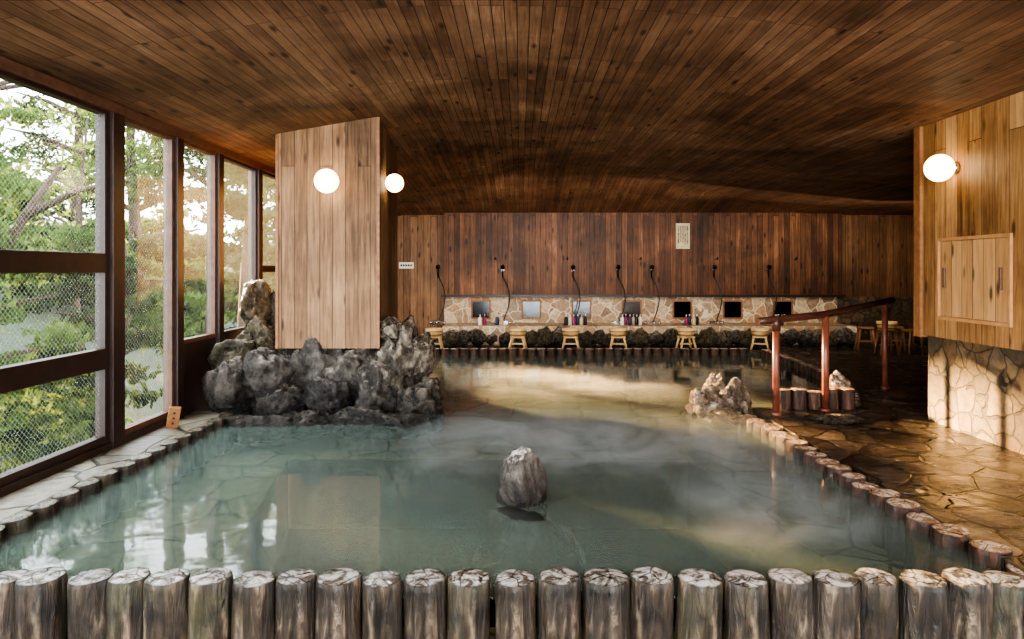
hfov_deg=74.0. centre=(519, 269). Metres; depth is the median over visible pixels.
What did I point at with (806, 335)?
rock
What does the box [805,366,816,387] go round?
log post
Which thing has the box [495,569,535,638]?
log post
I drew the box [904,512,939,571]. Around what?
log post
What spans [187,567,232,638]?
log post
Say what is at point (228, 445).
log post
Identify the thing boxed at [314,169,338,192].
wall lamp
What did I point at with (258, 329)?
rock
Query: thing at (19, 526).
log post
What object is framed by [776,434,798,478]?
log post
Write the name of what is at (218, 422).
log post
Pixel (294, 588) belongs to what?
log post
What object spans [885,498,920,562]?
log post
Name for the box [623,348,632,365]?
log post
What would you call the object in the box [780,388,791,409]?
log post
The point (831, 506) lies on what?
log post
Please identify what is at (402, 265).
plate
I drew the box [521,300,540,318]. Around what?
wall mirror
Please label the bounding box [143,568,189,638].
log post
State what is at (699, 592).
log post
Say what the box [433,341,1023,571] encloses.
floor
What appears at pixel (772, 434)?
log post
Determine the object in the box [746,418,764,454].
log post
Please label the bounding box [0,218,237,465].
ground
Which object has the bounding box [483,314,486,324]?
pump bottle
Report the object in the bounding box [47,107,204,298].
tree
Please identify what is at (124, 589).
log post
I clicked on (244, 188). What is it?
tree
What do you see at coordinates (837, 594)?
log post
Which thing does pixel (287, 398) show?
rock
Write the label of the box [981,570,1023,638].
log post
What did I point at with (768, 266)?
shower
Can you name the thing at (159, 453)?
log post
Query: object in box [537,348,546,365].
log post
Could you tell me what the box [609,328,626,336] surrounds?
tub
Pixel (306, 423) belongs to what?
rock
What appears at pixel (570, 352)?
log post
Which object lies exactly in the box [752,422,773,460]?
log post
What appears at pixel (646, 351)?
log post
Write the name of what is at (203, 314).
shrub
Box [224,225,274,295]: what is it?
shrub
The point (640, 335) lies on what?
rock
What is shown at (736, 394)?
rock
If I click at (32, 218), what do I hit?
shrub
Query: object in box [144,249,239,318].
shrub
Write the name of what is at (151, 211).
shrub
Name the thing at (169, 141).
window
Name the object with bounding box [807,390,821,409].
log post
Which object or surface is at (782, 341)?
rock
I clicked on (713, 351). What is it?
log post
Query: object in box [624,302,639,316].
mirror glass
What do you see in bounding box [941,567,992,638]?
log post
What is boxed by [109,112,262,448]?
window frame
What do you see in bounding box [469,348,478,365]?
log post
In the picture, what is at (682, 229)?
notice sign
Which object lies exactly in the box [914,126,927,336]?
trim
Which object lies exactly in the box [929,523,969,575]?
log post
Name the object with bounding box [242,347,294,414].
rock
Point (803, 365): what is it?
log post
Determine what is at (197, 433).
log post
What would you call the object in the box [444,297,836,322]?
backsplash
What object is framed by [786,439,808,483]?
log post
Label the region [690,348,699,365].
log post
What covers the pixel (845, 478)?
log post
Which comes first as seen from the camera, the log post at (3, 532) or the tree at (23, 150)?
the log post at (3, 532)
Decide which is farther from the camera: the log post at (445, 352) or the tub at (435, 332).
the tub at (435, 332)
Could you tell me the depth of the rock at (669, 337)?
12.96 m
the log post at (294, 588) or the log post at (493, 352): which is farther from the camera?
the log post at (493, 352)
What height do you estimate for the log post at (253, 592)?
0.427 m
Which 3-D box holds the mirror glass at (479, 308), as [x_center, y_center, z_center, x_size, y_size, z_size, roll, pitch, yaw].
[-0.800,0.810,13.922,0.340,0.320,0.015,0,0,0]
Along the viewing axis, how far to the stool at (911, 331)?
11.53 m
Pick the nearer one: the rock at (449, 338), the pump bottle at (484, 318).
the rock at (449, 338)
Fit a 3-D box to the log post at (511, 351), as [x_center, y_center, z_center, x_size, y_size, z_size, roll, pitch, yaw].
[-0.131,1.536,12.028,0.162,0.307,0.162,0,-1,14]
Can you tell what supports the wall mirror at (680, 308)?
attached to the wall at (878, 250)
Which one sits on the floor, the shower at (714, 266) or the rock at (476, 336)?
the rock at (476, 336)
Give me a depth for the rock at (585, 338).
12.97 m
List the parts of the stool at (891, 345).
leg, seat, leg, leg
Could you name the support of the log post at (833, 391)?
on the floor
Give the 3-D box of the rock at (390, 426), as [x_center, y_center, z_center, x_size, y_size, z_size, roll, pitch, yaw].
[-1.186,1.542,6.679,0.645,0.270,0.416,0,0,0]
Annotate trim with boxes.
[0,56,274,175]
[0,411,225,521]
[0,418,166,497]
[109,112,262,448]
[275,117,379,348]
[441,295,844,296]
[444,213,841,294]
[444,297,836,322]
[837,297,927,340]
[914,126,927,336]
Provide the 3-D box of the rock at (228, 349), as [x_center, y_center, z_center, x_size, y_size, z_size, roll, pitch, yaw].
[-2.985,0.928,7.198,0.458,0.418,0.604,0,0,27]
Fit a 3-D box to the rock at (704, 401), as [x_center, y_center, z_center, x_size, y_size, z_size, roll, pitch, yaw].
[1.943,1.432,7.067,0.422,0.430,0.489,0,0,5]
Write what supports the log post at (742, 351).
on the floor
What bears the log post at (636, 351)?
on the floor
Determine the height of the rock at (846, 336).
0.414 m
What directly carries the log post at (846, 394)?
on the floor
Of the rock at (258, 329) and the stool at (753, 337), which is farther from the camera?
the stool at (753, 337)
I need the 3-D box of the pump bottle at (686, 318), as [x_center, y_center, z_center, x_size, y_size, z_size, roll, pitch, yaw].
[3.248,0.973,13.298,0.070,0.214,0.077,0,0,39]
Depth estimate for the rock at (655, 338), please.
12.97 m
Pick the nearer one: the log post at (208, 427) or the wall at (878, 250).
the log post at (208, 427)
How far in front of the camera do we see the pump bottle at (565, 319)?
13.28 m
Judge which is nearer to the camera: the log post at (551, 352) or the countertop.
the log post at (551, 352)
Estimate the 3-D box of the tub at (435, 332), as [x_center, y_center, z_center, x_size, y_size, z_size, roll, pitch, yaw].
[-1.570,1.140,12.450,0.330,0.140,0.330,0,0,0]
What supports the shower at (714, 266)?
attached to the wall at (878, 250)
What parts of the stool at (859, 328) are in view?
leg, leg, seat, leg, leg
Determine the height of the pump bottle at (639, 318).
0.214 m
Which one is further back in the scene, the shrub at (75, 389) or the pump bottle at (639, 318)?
the pump bottle at (639, 318)
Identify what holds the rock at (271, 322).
on the rock
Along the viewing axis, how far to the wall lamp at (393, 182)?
7.68 m
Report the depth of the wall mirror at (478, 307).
13.92 m
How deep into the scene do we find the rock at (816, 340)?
12.97 m
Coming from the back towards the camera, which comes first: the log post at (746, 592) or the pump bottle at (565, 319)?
the pump bottle at (565, 319)
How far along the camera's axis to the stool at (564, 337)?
12.37 m
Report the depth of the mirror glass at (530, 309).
13.92 m
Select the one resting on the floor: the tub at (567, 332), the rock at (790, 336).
the rock at (790, 336)
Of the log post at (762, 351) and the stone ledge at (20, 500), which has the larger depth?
the log post at (762, 351)
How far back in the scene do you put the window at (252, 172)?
8.14 m
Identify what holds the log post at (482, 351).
on the floor
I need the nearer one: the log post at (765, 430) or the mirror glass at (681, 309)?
the log post at (765, 430)
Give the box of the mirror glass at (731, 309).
[724,302,740,316]
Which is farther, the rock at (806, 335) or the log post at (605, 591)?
the rock at (806, 335)
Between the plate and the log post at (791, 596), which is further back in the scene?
the plate
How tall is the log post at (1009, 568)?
0.367 m
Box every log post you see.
[0,511,33,571]
[0,525,6,571]
[0,569,27,638]
[14,566,67,638]
[26,498,58,563]
[51,488,79,549]
[67,568,113,638]
[73,478,100,535]
[94,469,118,523]
[106,567,150,638]
[112,460,136,512]
[129,453,152,502]
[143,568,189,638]
[145,445,166,492]
[160,439,179,483]
[173,433,192,476]
[185,427,203,468]
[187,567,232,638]
[197,422,213,461]
[208,417,224,455]
[218,412,233,449]
[231,570,275,638]
[275,568,316,638]
[315,568,361,638]
[362,571,402,638]
[404,568,446,638]
[433,348,440,365]
[440,348,449,365]
[447,569,489,638]
[451,348,459,365]
[460,348,468,365]
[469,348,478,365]
[479,348,487,365]
[489,348,497,365]
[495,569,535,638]
[498,348,507,365]
[508,348,516,365]
[518,348,526,365]
[527,348,535,365]
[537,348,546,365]
[537,567,581,638]
[546,348,555,365]
[556,348,564,365]
[565,348,574,365]
[575,348,584,365]
[582,568,629,638]
[585,348,593,365]
[594,348,603,365]
[604,348,612,365]
[614,348,622,365]
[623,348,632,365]
[630,566,673,638]
[633,348,641,365]
[643,348,651,365]
[652,348,661,365]
[662,348,670,365]
[671,348,680,365]
[675,568,722,638]
[681,348,689,365]
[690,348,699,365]
[700,348,709,365]
[710,348,718,365]
[719,348,728,365]
[724,569,769,638]
[729,348,738,365]
[738,348,748,365]
[738,414,756,449]
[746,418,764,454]
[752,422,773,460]
[761,349,770,366]
[761,425,781,465]
[764,350,771,368]
[767,567,814,638]
[768,352,771,369]
[769,431,789,471]
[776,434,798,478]
[780,355,788,374]
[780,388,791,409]
[783,357,792,376]
[786,358,795,377]
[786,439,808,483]
[790,359,800,379]
[791,388,806,409]
[793,445,817,491]
[794,361,804,381]
[797,362,808,383]
[802,364,812,385]
[803,451,827,498]
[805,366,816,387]
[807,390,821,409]
[809,367,820,389]
[811,569,860,638]
[812,369,821,389]
[813,458,839,505]
[816,371,821,390]
[823,463,851,516]
[829,387,838,409]
[838,387,854,409]
[839,472,866,525]
[850,481,880,536]
[852,568,898,638]
[855,400,860,405]
[867,488,900,548]
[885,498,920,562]
[898,569,947,638]
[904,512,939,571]
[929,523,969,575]
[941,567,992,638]
[968,540,1012,572]
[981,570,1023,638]
[1004,564,1023,577]
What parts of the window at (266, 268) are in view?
glass pane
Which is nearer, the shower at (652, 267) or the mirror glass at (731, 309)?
the shower at (652, 267)
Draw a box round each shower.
[430,265,445,324]
[499,265,510,323]
[571,265,580,323]
[611,265,625,323]
[644,265,660,323]
[707,265,723,323]
[766,265,776,315]
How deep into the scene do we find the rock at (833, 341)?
12.96 m
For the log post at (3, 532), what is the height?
0.427 m
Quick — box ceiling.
[0,0,1023,215]
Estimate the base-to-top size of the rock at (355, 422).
0.311 m
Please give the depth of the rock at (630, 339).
12.98 m
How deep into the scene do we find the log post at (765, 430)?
6.14 m
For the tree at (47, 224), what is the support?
on the ground
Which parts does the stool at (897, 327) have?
leg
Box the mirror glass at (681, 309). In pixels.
[674,302,690,316]
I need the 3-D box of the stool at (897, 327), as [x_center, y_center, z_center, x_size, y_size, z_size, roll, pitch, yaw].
[6.850,1.241,12.400,0.340,0.422,0.240,0,0,25]
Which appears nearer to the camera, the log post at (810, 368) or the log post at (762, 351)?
the log post at (810, 368)
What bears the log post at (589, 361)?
on the floor
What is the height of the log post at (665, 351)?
0.307 m
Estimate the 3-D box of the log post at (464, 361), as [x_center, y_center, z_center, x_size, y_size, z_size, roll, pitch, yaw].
[-0.983,1.536,12.027,0.165,0.307,0.167,1,0,0]
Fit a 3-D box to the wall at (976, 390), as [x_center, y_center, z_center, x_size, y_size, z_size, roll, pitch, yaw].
[3.975,1.060,2.150,0.150,0.880,8.700,0,0,0]
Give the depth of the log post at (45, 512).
4.11 m
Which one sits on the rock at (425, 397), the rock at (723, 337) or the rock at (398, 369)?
the rock at (398, 369)
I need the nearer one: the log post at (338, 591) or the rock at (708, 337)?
the log post at (338, 591)
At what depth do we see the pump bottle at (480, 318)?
13.28 m
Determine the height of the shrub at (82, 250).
4.829 m
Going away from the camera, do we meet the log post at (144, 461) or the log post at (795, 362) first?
the log post at (144, 461)
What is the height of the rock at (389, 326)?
0.339 m
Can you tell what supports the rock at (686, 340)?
on the floor
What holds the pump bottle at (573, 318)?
on the countertop
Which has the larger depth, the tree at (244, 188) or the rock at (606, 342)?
the tree at (244, 188)
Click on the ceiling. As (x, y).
(485, 106)
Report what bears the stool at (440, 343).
on the floor
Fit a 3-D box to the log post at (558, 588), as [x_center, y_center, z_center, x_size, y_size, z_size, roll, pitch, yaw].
[0.181,1.602,3.097,0.197,0.427,0.198,0,-1,-40]
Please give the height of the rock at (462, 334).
0.352 m
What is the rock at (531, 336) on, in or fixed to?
on the floor
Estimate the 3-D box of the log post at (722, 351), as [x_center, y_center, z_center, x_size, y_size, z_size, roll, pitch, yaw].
[3.609,1.536,12.026,0.167,0.307,0.165,-1,-1,7]
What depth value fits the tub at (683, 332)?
12.33 m
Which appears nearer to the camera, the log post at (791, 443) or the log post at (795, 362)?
the log post at (791, 443)
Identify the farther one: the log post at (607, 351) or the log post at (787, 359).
the log post at (607, 351)
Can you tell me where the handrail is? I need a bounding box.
[756,297,894,415]
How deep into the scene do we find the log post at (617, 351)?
11.96 m
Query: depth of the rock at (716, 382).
7.15 m
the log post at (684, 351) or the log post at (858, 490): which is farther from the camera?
the log post at (684, 351)
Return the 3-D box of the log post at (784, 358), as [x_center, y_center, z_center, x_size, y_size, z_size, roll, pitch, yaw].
[4.285,1.542,10.864,0.166,0.307,0.165,-1,1,27]
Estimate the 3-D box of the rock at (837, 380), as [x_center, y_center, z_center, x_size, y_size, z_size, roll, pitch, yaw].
[3.413,1.332,7.298,0.298,0.515,0.312,0,0,0]
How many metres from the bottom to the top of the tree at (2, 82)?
6.397 m
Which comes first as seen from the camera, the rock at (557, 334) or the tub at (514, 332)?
the tub at (514, 332)
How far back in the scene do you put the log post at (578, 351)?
11.97 m
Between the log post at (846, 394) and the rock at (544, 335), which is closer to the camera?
the log post at (846, 394)
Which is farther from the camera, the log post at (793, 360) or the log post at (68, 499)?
the log post at (793, 360)
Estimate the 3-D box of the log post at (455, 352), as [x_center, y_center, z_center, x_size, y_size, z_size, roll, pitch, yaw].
[-1.149,1.536,12.029,0.165,0.307,0.167,0,1,38]
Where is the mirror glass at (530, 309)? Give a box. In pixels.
[523,302,539,316]
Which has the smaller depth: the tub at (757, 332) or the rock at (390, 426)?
the rock at (390, 426)
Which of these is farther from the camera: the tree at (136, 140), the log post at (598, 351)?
the tree at (136, 140)
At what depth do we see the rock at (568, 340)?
12.96 m
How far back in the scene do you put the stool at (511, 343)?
12.37 m
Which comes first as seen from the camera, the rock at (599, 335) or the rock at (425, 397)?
the rock at (425, 397)
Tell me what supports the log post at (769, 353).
on the floor
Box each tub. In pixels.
[425,328,442,336]
[509,328,526,336]
[562,328,579,336]
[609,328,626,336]
[677,328,694,336]
[750,328,768,336]
[876,321,897,329]
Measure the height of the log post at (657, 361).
0.307 m
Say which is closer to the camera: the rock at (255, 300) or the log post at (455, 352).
the rock at (255, 300)
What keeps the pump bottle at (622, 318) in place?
on the countertop
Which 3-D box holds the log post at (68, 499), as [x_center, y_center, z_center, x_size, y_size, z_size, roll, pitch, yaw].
[-2.949,1.639,4.374,0.205,0.427,0.208,0,0,-45]
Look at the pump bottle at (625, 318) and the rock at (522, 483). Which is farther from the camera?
the pump bottle at (625, 318)
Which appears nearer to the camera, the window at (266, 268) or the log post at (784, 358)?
the window at (266, 268)
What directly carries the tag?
on the stone ledge at (20, 500)
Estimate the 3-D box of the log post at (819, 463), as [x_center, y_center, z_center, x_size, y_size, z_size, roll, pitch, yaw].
[2.317,1.618,5.125,0.184,0.372,0.202,0,0,43]
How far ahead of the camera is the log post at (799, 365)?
10.14 m
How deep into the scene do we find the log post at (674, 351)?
11.96 m
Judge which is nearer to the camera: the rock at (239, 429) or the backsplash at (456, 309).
the rock at (239, 429)
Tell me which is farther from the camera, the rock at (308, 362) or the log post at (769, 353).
the log post at (769, 353)
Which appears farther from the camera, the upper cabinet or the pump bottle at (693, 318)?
the pump bottle at (693, 318)
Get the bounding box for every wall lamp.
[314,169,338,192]
[385,174,403,191]
[924,154,960,181]
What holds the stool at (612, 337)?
on the floor
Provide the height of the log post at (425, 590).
0.427 m
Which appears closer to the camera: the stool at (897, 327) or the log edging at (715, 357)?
the log edging at (715, 357)
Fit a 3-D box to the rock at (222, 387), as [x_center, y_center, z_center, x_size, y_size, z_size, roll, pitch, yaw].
[-3.010,1.218,6.970,0.448,0.665,0.562,0,0,0]
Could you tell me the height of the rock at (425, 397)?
0.623 m
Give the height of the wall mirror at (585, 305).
0.380 m
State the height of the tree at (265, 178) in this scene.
11.299 m
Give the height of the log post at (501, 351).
0.307 m
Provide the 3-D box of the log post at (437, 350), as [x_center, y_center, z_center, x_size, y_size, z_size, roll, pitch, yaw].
[-1.489,1.537,12.030,0.168,0.307,0.165,-1,1,-11]
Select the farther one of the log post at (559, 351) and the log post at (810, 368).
the log post at (559, 351)
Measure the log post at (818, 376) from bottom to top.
0.307 m
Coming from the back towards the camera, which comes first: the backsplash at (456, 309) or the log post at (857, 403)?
the backsplash at (456, 309)
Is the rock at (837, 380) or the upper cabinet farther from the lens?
the rock at (837, 380)
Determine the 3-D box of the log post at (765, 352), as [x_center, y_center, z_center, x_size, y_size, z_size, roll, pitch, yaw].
[4.289,1.541,11.710,0.167,0.307,0.165,2,0,-24]
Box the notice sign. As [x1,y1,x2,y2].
[676,223,689,248]
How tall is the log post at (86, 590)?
0.427 m
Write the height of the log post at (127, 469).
0.426 m
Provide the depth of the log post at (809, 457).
5.25 m
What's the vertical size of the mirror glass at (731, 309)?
0.320 m
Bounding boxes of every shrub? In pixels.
[0,227,129,307]
[0,345,137,455]
[0,387,133,469]
[0,421,91,472]
[3,214,87,247]
[83,207,224,277]
[128,276,238,344]
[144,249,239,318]
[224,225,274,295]
[224,272,274,329]
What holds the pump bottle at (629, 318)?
on the countertop
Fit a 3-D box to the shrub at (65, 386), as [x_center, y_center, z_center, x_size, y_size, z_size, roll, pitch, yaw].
[-7.562,2.074,10.725,2.614,1.702,2.304,0,0,13]
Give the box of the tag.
[166,406,181,427]
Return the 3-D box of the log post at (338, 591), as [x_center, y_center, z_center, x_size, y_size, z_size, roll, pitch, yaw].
[-0.828,1.608,3.105,0.211,0.427,0.211,0,-1,-11]
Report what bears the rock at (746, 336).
on the floor
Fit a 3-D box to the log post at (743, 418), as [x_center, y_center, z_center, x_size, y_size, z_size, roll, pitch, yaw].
[2.249,1.618,6.715,0.188,0.367,0.188,-2,-2,38]
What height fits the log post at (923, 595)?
0.426 m
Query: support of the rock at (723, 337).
on the floor
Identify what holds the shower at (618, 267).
attached to the wall at (878, 250)
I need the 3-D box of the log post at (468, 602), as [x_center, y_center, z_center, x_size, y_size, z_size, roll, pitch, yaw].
[-0.236,1.606,3.096,0.199,0.427,0.198,1,0,-38]
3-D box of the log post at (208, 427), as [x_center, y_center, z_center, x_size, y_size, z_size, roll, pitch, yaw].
[-2.950,1.639,6.309,0.203,0.426,0.198,0,0,-9]
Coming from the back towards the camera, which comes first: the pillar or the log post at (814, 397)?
the pillar
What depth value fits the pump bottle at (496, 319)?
13.28 m
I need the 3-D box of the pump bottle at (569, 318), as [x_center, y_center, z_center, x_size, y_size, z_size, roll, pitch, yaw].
[0.984,0.973,13.398,0.070,0.214,0.077,0,0,39]
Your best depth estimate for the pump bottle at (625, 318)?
13.38 m
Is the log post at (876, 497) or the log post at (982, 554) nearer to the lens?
the log post at (982, 554)
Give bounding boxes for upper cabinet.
[937,233,1012,327]
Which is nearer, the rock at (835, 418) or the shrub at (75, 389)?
the rock at (835, 418)
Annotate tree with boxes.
[0,80,82,292]
[0,90,152,228]
[0,142,134,436]
[0,217,186,438]
[25,100,135,348]
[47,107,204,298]
[125,131,273,333]
[194,153,274,326]
[224,176,274,245]
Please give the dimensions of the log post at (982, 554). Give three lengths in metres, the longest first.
0.367 x 0.199 x 0.198 m
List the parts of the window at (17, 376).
glass pane, glass pane, glass pane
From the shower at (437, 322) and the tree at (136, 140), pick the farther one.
the tree at (136, 140)
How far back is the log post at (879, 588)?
3.04 m
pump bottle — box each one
[478,315,481,324]
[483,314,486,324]
[495,317,498,324]
[564,317,567,324]
[568,316,571,324]
[572,314,575,324]
[583,314,586,324]
[620,314,623,324]
[624,314,627,324]
[628,315,631,324]
[638,314,641,324]
[684,314,687,324]
[692,314,695,324]
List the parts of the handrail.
post, rail, post, post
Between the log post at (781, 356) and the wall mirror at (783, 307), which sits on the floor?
the log post at (781, 356)
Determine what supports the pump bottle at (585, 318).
on the countertop
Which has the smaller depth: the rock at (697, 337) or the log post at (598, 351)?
the log post at (598, 351)
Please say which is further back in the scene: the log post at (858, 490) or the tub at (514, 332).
the tub at (514, 332)
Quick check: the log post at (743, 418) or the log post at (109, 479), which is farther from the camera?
the log post at (743, 418)
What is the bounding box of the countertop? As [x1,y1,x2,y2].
[442,323,856,344]
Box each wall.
[184,331,241,415]
[398,215,913,339]
[923,91,1023,350]
[928,336,1023,454]
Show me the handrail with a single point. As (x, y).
(775, 321)
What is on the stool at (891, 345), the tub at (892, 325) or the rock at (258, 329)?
the tub at (892, 325)
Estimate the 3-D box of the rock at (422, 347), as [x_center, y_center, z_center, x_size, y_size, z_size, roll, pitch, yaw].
[-1.084,0.916,7.328,0.354,0.506,0.458,0,0,16]
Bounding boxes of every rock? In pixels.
[201,356,249,414]
[207,338,257,368]
[222,414,291,444]
[236,316,286,353]
[239,278,271,328]
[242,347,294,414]
[251,383,306,415]
[268,289,274,328]
[281,337,343,409]
[281,410,329,437]
[300,376,351,413]
[321,405,384,438]
[322,348,377,405]
[354,360,398,412]
[369,412,432,440]
[375,314,427,390]
[380,316,403,339]
[394,376,445,435]
[407,331,434,376]
[434,330,461,346]
[456,329,469,345]
[468,328,486,344]
[485,333,496,344]
[495,447,546,517]
[499,331,509,345]
[510,338,522,345]
[525,329,536,345]
[536,326,552,345]
[551,323,566,345]
[566,335,579,345]
[579,330,595,345]
[592,329,604,344]
[603,333,621,345]
[621,330,634,344]
[633,328,648,345]
[647,330,663,345]
[661,328,676,345]
[674,327,688,345]
[685,387,722,426]
[690,333,699,345]
[698,407,750,430]
[699,327,717,345]
[702,373,726,393]
[715,329,731,345]
[718,377,752,432]
[728,329,740,345]
[739,328,757,345]
[756,335,769,345]
[769,332,784,345]
[782,328,798,345]
[797,328,813,345]
[808,325,821,345]
[811,413,866,423]
[829,331,837,345]
[829,370,850,387]
[833,326,857,345]
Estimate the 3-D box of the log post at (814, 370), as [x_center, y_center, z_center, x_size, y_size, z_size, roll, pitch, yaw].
[4.180,1.542,9.507,0.166,0.307,0.165,1,0,12]
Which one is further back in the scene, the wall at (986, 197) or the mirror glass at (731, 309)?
the mirror glass at (731, 309)
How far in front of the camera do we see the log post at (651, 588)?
3.02 m
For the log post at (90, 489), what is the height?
0.426 m
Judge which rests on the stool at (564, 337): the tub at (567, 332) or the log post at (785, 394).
the tub at (567, 332)
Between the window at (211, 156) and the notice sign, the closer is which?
the window at (211, 156)
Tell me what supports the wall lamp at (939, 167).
attached to the wall at (986, 197)
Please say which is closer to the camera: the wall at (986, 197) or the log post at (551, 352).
the wall at (986, 197)
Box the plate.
[399,262,413,268]
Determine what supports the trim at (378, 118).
attached to the pillar
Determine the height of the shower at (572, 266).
1.206 m
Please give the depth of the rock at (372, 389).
6.94 m
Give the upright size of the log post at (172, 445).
0.426 m
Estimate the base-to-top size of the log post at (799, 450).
0.371 m
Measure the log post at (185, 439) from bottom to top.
0.427 m
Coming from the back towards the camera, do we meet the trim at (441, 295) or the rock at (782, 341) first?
the trim at (441, 295)
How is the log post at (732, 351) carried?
on the floor
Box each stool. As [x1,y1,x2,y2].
[431,336,443,348]
[508,336,527,348]
[562,336,579,347]
[609,336,626,347]
[675,336,696,348]
[750,336,769,349]
[854,326,876,350]
[873,329,899,354]
[888,326,906,350]
[899,329,924,354]
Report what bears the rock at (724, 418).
on the floor
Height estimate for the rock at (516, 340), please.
0.354 m
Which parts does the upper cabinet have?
handle, door, door, handle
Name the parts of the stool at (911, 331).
leg, seat, leg, leg, leg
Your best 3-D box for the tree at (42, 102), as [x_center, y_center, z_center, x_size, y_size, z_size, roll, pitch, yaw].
[-12.180,-0.875,18.593,3.041,7.481,3.223,0,0,41]
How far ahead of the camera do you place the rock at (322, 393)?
6.95 m
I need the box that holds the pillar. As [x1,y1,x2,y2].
[278,117,397,347]
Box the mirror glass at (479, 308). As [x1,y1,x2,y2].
[473,302,488,316]
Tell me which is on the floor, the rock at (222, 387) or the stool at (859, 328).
the stool at (859, 328)
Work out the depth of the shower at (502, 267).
13.66 m
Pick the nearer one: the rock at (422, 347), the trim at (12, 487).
the trim at (12, 487)
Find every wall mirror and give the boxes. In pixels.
[471,300,490,318]
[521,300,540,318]
[572,300,590,318]
[622,300,641,317]
[672,300,691,318]
[723,300,742,318]
[773,300,792,315]
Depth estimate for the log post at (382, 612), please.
3.03 m
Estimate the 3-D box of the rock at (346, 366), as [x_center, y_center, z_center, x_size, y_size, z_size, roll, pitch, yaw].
[-1.749,1.083,7.411,0.716,0.798,0.748,0,0,0]
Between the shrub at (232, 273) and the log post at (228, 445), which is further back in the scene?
the shrub at (232, 273)
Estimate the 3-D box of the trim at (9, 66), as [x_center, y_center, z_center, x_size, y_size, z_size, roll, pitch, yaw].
[-3.310,-1.310,5.900,0.160,0.100,16.200,0,0,0]
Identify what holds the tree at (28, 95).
on the ground
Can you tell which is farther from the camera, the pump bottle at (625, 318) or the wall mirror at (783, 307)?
the wall mirror at (783, 307)
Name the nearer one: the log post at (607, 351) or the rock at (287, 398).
the rock at (287, 398)
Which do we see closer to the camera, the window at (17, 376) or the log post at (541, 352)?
the window at (17, 376)
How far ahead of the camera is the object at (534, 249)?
13.82 m
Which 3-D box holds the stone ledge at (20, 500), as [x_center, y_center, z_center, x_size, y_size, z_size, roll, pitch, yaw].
[-3.165,1.712,4.950,0.430,0.575,3.900,0,0,0]
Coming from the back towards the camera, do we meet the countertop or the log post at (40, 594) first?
the countertop
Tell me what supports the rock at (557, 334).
on the floor
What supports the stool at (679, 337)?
on the floor
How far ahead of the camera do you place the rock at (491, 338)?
13.03 m
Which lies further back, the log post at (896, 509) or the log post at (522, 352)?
the log post at (522, 352)
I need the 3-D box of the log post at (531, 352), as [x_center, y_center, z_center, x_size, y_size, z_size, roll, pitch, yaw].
[0.207,1.536,12.033,0.165,0.307,0.166,2,1,43]
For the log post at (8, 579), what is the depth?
3.04 m
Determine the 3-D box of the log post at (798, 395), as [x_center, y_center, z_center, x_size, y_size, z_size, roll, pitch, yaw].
[2.883,1.378,7.039,0.166,0.307,0.165,1,-1,-43]
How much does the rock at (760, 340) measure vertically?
0.370 m
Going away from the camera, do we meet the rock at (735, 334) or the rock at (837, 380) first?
the rock at (837, 380)
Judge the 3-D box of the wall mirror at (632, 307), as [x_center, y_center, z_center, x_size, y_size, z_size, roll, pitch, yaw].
[2.290,0.810,13.915,0.400,0.380,0.030,0,0,0]
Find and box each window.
[0,70,109,486]
[125,118,174,434]
[184,141,215,343]
[224,156,256,334]
[263,171,274,291]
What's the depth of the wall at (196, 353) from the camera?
6.89 m
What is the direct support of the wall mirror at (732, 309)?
attached to the wall at (878, 250)
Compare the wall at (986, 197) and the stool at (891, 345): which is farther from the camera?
the stool at (891, 345)
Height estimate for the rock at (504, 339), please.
0.359 m
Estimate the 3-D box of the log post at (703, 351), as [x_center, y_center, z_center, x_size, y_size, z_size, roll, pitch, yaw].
[3.271,1.536,12.030,0.162,0.307,0.162,0,0,-2]

